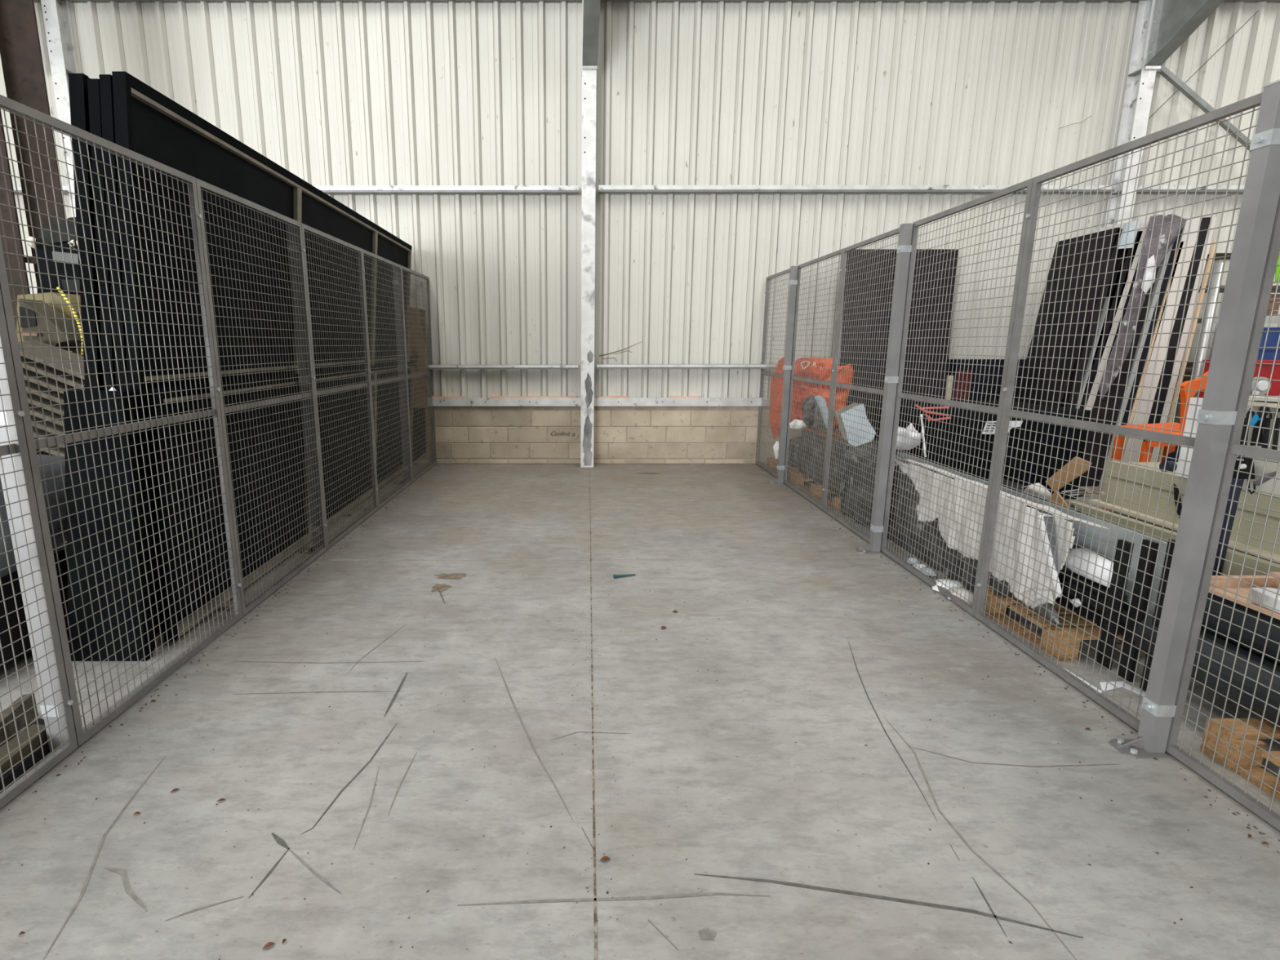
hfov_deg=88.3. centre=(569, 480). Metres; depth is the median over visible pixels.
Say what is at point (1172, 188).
wall rail
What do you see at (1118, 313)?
leaning board
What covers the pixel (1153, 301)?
leaning board
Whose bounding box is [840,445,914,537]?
block
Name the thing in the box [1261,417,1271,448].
tool
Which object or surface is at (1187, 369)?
shelf
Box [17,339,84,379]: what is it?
board
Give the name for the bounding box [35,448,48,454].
rack
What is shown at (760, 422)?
mesh panel
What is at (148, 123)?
board
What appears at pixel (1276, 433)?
tool
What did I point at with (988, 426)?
print
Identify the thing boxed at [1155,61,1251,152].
diagonal brace
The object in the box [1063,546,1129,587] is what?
roll
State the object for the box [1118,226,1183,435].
leaning board
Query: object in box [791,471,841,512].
wooden pallet
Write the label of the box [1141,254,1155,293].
scrap
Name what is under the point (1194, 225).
leaning board
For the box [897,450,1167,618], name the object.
table
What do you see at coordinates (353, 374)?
board
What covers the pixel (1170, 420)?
leaning board
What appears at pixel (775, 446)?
sack
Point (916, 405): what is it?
strap
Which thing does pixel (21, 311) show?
machine
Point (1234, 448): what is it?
mesh panel
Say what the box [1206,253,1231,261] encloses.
board
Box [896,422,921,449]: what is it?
bag
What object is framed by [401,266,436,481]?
mesh panel
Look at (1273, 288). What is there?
shelf
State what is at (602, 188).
wall rail
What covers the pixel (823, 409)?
foil
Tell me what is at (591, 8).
rafter
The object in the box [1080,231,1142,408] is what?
leaning board
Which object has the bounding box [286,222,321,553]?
fence post
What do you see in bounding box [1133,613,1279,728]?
roll
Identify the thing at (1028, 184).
mesh panel
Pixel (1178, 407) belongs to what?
table
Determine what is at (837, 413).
board
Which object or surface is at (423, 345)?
board
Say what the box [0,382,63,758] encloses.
fence post
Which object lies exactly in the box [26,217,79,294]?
machine
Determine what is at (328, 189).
wall rail
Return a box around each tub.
[1257,350,1279,359]
[1259,332,1279,346]
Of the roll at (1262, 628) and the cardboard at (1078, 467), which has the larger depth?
the cardboard at (1078, 467)
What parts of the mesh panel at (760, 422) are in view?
rail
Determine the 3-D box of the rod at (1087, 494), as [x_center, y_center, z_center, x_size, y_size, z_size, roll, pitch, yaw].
[3.212,0.090,4.080,0.026,0.100,0.261,0,12,1]
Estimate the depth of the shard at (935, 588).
4.00 m
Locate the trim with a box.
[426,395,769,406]
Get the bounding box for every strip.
[1037,515,1062,597]
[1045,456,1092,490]
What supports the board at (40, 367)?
on the board at (42, 381)
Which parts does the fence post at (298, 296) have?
plate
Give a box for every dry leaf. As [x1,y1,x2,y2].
[262,942,275,949]
[600,856,609,860]
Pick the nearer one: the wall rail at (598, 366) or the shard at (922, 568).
the shard at (922, 568)
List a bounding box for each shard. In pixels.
[907,557,919,564]
[913,563,927,569]
[919,567,937,576]
[932,578,967,592]
[947,586,973,604]
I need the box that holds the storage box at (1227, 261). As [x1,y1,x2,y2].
[1200,259,1230,286]
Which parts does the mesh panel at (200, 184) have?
rail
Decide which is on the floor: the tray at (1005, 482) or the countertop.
the tray at (1005, 482)
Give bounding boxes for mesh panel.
[0,94,242,746]
[0,289,78,808]
[195,177,326,616]
[301,222,377,550]
[361,248,412,509]
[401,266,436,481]
[755,268,790,477]
[783,248,843,509]
[822,227,899,542]
[880,177,1033,616]
[974,92,1262,731]
[1165,194,1279,830]
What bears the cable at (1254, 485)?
hanging from the switch box at (1246, 464)
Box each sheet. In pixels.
[894,457,1108,608]
[1251,586,1279,613]
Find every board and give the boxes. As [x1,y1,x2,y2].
[0,693,38,746]
[0,724,47,778]
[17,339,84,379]
[20,355,85,390]
[22,368,81,394]
[24,379,63,404]
[26,391,64,416]
[28,403,64,426]
[30,414,64,435]
[32,426,64,448]
[34,437,65,457]
[63,390,155,661]
[68,73,103,390]
[87,78,115,390]
[98,74,128,390]
[111,71,412,648]
[147,361,413,640]
[408,307,427,462]
[833,403,875,446]
[835,248,958,429]
[946,359,1026,400]
[1015,227,1119,406]
[1060,228,1122,408]
[1075,250,1127,408]
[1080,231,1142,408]
[1080,249,1159,486]
[1081,217,1150,410]
[1098,244,1173,486]
[1118,220,1140,248]
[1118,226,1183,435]
[1121,217,1202,462]
[1123,241,1183,452]
[1137,217,1210,462]
[1150,217,1217,462]
[1157,240,1217,462]
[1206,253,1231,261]
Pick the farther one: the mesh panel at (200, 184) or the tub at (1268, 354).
the tub at (1268, 354)
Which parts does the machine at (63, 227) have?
drawer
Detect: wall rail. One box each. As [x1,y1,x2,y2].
[13,185,68,194]
[312,185,578,194]
[426,364,577,368]
[596,364,839,368]
[598,185,1115,193]
[1136,185,1244,193]
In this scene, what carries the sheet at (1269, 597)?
in the wood tray at (1259, 580)
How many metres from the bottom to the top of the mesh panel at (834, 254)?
2.263 m
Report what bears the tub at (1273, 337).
in the crate at (1273, 337)
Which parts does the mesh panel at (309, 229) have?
rail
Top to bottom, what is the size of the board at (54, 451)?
0.118 m
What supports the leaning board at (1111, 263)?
on the floor
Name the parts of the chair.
leg, leg, seat, leg, backrest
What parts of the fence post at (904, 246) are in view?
plate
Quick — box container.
[887,461,1026,618]
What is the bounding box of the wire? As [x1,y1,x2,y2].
[1148,9,1258,119]
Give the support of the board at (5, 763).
on the pallet at (8, 778)
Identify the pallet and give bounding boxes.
[0,718,49,793]
[766,457,799,483]
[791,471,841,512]
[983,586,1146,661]
[1200,718,1279,800]
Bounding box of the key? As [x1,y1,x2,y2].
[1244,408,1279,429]
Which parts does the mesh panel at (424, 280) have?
rail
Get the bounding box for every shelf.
[1179,367,1192,372]
[1198,285,1279,293]
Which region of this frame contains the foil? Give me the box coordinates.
[813,395,828,428]
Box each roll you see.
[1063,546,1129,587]
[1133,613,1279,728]
[1200,592,1279,663]
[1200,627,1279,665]
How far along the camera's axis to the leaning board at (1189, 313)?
6.69 m
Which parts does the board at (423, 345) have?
panel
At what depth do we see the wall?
7.57 m
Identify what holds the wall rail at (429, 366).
attached to the wall
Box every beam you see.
[33,0,1279,0]
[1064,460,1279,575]
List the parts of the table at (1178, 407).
leg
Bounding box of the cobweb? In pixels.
[599,341,642,360]
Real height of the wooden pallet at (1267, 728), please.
0.130 m
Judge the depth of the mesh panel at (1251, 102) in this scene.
2.78 m
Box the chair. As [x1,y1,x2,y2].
[1102,371,1208,510]
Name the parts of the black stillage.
plate, shelf rail, shelf rail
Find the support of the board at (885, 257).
on the floor
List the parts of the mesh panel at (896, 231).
rail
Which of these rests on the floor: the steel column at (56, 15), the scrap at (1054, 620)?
the steel column at (56, 15)
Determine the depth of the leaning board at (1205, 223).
6.68 m
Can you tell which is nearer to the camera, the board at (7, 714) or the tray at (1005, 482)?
the board at (7, 714)
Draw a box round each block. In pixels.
[797,428,897,497]
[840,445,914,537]
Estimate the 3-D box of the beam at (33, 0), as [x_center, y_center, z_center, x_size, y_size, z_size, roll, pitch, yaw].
[0.750,-5.418,7.122,24.480,0.303,0.175,0,12,0]
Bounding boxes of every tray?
[982,479,1068,501]
[1208,572,1279,619]
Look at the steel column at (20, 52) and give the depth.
5.83 m
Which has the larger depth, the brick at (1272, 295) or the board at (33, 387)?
the brick at (1272, 295)
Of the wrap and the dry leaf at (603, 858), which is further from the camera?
the wrap
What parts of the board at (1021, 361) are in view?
panel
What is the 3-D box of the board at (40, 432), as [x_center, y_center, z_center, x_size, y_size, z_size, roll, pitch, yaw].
[-3.089,-0.303,3.954,1.511,0.129,0.306,8,14,33]
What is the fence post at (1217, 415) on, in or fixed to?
on the floor
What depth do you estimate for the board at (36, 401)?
3.69 m
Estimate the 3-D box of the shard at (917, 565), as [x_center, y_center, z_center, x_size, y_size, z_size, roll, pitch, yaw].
[2.356,0.584,4.408,0.090,0.044,0.081,5,13,25]
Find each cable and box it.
[56,286,83,355]
[1247,479,1255,494]
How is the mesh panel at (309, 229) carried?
attached to the fence post at (298, 296)
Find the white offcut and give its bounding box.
[789,418,806,429]
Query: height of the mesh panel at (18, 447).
2.263 m
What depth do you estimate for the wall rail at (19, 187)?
7.52 m
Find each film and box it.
[1063,667,1102,693]
[1097,213,1187,399]
[1099,680,1145,696]
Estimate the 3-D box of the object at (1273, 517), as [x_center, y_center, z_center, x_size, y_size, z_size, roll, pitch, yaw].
[3.566,0.563,2.654,0.889,0.795,3.170,0,12,0]
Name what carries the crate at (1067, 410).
on the floor
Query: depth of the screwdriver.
2.97 m
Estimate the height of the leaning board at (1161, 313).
2.488 m
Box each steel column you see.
[0,0,65,287]
[0,108,30,328]
[40,0,78,217]
[580,0,596,466]
[1103,0,1156,227]
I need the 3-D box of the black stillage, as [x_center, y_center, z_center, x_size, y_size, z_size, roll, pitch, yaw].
[2.566,0.513,3.173,0.115,0.683,0.812,0,12,1]
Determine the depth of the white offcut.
6.60 m
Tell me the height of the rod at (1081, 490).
0.087 m
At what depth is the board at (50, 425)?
3.70 m
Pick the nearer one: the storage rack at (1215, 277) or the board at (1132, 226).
the board at (1132, 226)
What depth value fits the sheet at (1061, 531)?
3.61 m
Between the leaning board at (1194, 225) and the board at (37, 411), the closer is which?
the board at (37, 411)
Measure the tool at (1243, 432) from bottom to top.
0.190 m
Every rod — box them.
[1062,487,1089,494]
[1068,490,1105,497]
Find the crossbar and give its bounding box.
[24,257,36,263]
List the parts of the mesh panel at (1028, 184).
rail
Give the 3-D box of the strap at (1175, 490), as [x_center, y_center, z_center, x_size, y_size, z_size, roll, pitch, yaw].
[3.195,0.125,3.445,0.006,0.197,0.090,0,12,1]
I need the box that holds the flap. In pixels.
[1047,490,1068,508]
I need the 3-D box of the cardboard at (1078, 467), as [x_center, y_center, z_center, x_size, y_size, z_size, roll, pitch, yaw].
[3.120,-0.031,4.114,0.012,0.252,0.354,0,12,1]
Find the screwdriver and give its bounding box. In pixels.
[1253,471,1278,485]
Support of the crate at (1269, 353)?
on the storage rack at (1215, 277)
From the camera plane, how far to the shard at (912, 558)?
4.50 m
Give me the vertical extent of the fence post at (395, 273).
2.270 m
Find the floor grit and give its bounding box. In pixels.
[8,463,1279,959]
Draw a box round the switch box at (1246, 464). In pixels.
[1232,457,1254,479]
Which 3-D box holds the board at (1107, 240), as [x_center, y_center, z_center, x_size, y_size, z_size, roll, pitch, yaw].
[5.184,-1.314,7.117,0.511,2.574,0.770,0,12,0]
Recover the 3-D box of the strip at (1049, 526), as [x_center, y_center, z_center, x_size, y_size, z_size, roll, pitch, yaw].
[2.342,0.362,3.200,0.025,0.363,0.224,0,12,1]
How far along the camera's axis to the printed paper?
5.61 m
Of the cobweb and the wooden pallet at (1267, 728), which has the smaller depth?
the wooden pallet at (1267, 728)
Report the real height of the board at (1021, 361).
1.310 m
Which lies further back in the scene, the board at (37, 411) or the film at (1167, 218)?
the film at (1167, 218)
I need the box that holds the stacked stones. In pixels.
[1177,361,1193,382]
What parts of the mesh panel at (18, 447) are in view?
rail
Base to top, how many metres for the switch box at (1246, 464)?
0.113 m
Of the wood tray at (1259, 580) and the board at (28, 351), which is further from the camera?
the board at (28, 351)
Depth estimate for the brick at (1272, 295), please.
6.84 m
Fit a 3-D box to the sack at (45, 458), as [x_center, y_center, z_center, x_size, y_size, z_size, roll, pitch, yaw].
[-2.597,0.149,3.069,0.277,0.565,0.676,0,12,0]
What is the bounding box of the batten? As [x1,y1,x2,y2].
[214,601,234,611]
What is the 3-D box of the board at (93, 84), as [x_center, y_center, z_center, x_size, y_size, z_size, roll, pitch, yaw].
[-2.122,-0.920,5.419,0.280,2.580,4.906,0,12,0]
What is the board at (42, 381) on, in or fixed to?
on the board at (33, 387)
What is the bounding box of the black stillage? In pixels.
[1055,539,1175,691]
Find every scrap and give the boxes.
[991,579,1010,597]
[1021,589,1053,607]
[1034,602,1060,627]
[1068,598,1082,607]
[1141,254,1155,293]
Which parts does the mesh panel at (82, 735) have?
rail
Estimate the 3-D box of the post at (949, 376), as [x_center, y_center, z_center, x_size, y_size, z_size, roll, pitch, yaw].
[4.458,-0.670,7.786,0.092,1.130,0.080,0,12,0]
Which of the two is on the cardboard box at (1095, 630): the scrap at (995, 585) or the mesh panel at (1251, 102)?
the scrap at (995, 585)
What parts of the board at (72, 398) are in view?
panel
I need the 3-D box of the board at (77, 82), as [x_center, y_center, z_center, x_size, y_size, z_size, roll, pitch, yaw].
[-2.207,-0.934,5.422,0.310,2.605,4.894,0,12,0]
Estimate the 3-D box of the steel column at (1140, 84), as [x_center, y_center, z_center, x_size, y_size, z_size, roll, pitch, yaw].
[6.360,-3.115,7.585,0.157,6.000,0.202,0,12,0]
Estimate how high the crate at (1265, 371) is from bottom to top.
0.380 m
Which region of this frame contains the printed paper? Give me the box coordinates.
[982,420,1022,434]
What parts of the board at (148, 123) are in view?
frame rail, frame rail, frame rail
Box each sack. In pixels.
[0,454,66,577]
[773,440,778,459]
[787,436,800,466]
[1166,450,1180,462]
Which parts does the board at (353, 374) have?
frame rail, frame rail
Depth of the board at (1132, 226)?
6.45 m
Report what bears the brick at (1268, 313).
on the storage rack at (1215, 277)
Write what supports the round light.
on the shelf
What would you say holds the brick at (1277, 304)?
on the brick at (1268, 313)
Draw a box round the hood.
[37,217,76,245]
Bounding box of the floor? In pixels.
[0,463,1279,959]
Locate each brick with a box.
[1266,302,1279,311]
[1266,311,1278,315]
[1269,293,1279,302]
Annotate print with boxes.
[984,422,995,431]
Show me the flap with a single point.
(1060, 500)
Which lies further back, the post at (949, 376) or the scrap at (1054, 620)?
the post at (949, 376)
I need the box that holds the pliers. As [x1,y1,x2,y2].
[1248,406,1270,445]
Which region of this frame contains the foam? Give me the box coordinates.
[801,395,826,430]
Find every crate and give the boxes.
[870,399,1090,499]
[1199,360,1279,398]
[1212,348,1279,359]
[1216,327,1279,346]
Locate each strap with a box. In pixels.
[915,404,950,421]
[1173,484,1182,518]
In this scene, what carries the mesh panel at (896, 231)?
attached to the fence post at (904, 246)
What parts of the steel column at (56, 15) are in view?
stiffener plate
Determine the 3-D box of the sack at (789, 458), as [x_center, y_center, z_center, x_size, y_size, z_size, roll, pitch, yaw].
[2.775,-0.332,7.567,0.595,0.292,0.484,0,12,0]
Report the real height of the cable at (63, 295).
0.548 m
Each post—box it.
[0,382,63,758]
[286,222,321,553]
[392,266,408,484]
[767,265,798,484]
[855,222,913,553]
[944,375,953,399]
[1108,79,1279,759]
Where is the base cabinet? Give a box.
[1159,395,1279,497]
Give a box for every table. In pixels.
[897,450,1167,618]
[1173,396,1197,422]
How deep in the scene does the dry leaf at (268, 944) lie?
1.65 m
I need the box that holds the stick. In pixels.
[920,413,926,457]
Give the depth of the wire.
7.33 m
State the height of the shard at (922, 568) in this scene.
0.045 m
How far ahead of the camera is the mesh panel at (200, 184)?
3.89 m
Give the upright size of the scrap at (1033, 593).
0.148 m
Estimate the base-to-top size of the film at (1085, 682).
0.003 m
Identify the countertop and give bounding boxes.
[1247,400,1279,408]
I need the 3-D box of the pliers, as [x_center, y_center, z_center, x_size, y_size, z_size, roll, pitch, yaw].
[3.192,-0.250,3.042,0.026,0.185,0.057,0,12,0]
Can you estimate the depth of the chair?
5.56 m
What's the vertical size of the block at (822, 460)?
0.501 m
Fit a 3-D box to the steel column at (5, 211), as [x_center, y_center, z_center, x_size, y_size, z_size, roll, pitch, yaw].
[-5.102,-2.754,5.843,0.329,6.000,0.160,0,12,0]
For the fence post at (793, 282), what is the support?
on the floor
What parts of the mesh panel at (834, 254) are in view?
rail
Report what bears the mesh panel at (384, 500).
attached to the fence post at (395, 273)
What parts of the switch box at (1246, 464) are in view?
knob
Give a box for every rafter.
[582,0,599,69]
[1144,0,1224,69]
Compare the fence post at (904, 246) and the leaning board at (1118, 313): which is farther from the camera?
the leaning board at (1118, 313)
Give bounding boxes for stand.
[1212,478,1243,575]
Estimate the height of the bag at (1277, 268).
0.339 m
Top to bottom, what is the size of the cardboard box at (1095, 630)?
0.130 m
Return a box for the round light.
[1249,377,1271,395]
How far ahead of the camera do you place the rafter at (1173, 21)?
6.93 m
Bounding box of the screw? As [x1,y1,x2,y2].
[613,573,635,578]
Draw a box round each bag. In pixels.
[769,357,853,438]
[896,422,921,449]
[1275,251,1279,281]
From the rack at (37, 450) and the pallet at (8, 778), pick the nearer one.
the pallet at (8, 778)
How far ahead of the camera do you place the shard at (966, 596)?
3.83 m
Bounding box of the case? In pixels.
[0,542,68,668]
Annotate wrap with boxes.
[1022,482,1050,499]
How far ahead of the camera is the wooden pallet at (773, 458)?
7.75 m
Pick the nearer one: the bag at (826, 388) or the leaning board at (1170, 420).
the leaning board at (1170, 420)
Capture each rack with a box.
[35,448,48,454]
[1178,262,1279,450]
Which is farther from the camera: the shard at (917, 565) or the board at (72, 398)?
the shard at (917, 565)
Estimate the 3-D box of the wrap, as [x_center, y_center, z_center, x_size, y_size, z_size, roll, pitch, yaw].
[3.127,0.084,4.404,0.113,0.136,0.248,0,12,0]
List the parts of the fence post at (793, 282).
plate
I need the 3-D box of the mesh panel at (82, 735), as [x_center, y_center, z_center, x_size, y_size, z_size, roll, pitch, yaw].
[-1.837,-0.231,2.812,0.046,2.263,1.198,0,12,1]
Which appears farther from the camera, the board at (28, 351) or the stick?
the stick
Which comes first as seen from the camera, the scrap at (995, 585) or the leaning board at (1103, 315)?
the scrap at (995, 585)
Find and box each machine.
[16,292,81,455]
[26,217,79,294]
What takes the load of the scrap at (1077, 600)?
in the black stillage
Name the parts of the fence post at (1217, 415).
plate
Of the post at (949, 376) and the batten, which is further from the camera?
the post at (949, 376)
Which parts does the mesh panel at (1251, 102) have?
rail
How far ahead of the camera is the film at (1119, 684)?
2.90 m
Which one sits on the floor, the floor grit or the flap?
the floor grit
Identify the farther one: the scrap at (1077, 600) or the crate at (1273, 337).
the crate at (1273, 337)
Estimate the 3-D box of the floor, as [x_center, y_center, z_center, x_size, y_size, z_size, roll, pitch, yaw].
[0.750,1.578,0.081,24.500,0.151,17.520,0,12,0]
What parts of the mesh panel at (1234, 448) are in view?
rail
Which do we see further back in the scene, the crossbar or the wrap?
the crossbar
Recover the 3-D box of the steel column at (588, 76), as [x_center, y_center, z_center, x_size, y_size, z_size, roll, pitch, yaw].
[0.212,-3.115,7.585,0.157,6.000,0.202,0,12,0]
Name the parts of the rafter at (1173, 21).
plate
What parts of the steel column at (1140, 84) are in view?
stiffener plate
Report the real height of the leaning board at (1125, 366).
2.715 m
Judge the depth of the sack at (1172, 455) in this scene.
5.72 m
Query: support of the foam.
on the block at (822, 460)
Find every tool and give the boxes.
[1238,417,1249,457]
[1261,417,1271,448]
[1271,417,1279,449]
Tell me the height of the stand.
0.872 m
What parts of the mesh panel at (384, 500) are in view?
rail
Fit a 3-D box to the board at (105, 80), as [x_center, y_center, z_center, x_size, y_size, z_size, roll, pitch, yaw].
[-2.057,-0.925,5.412,0.270,2.592,4.918,0,12,0]
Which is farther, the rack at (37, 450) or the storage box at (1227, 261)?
the storage box at (1227, 261)
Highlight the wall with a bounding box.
[0,0,1279,463]

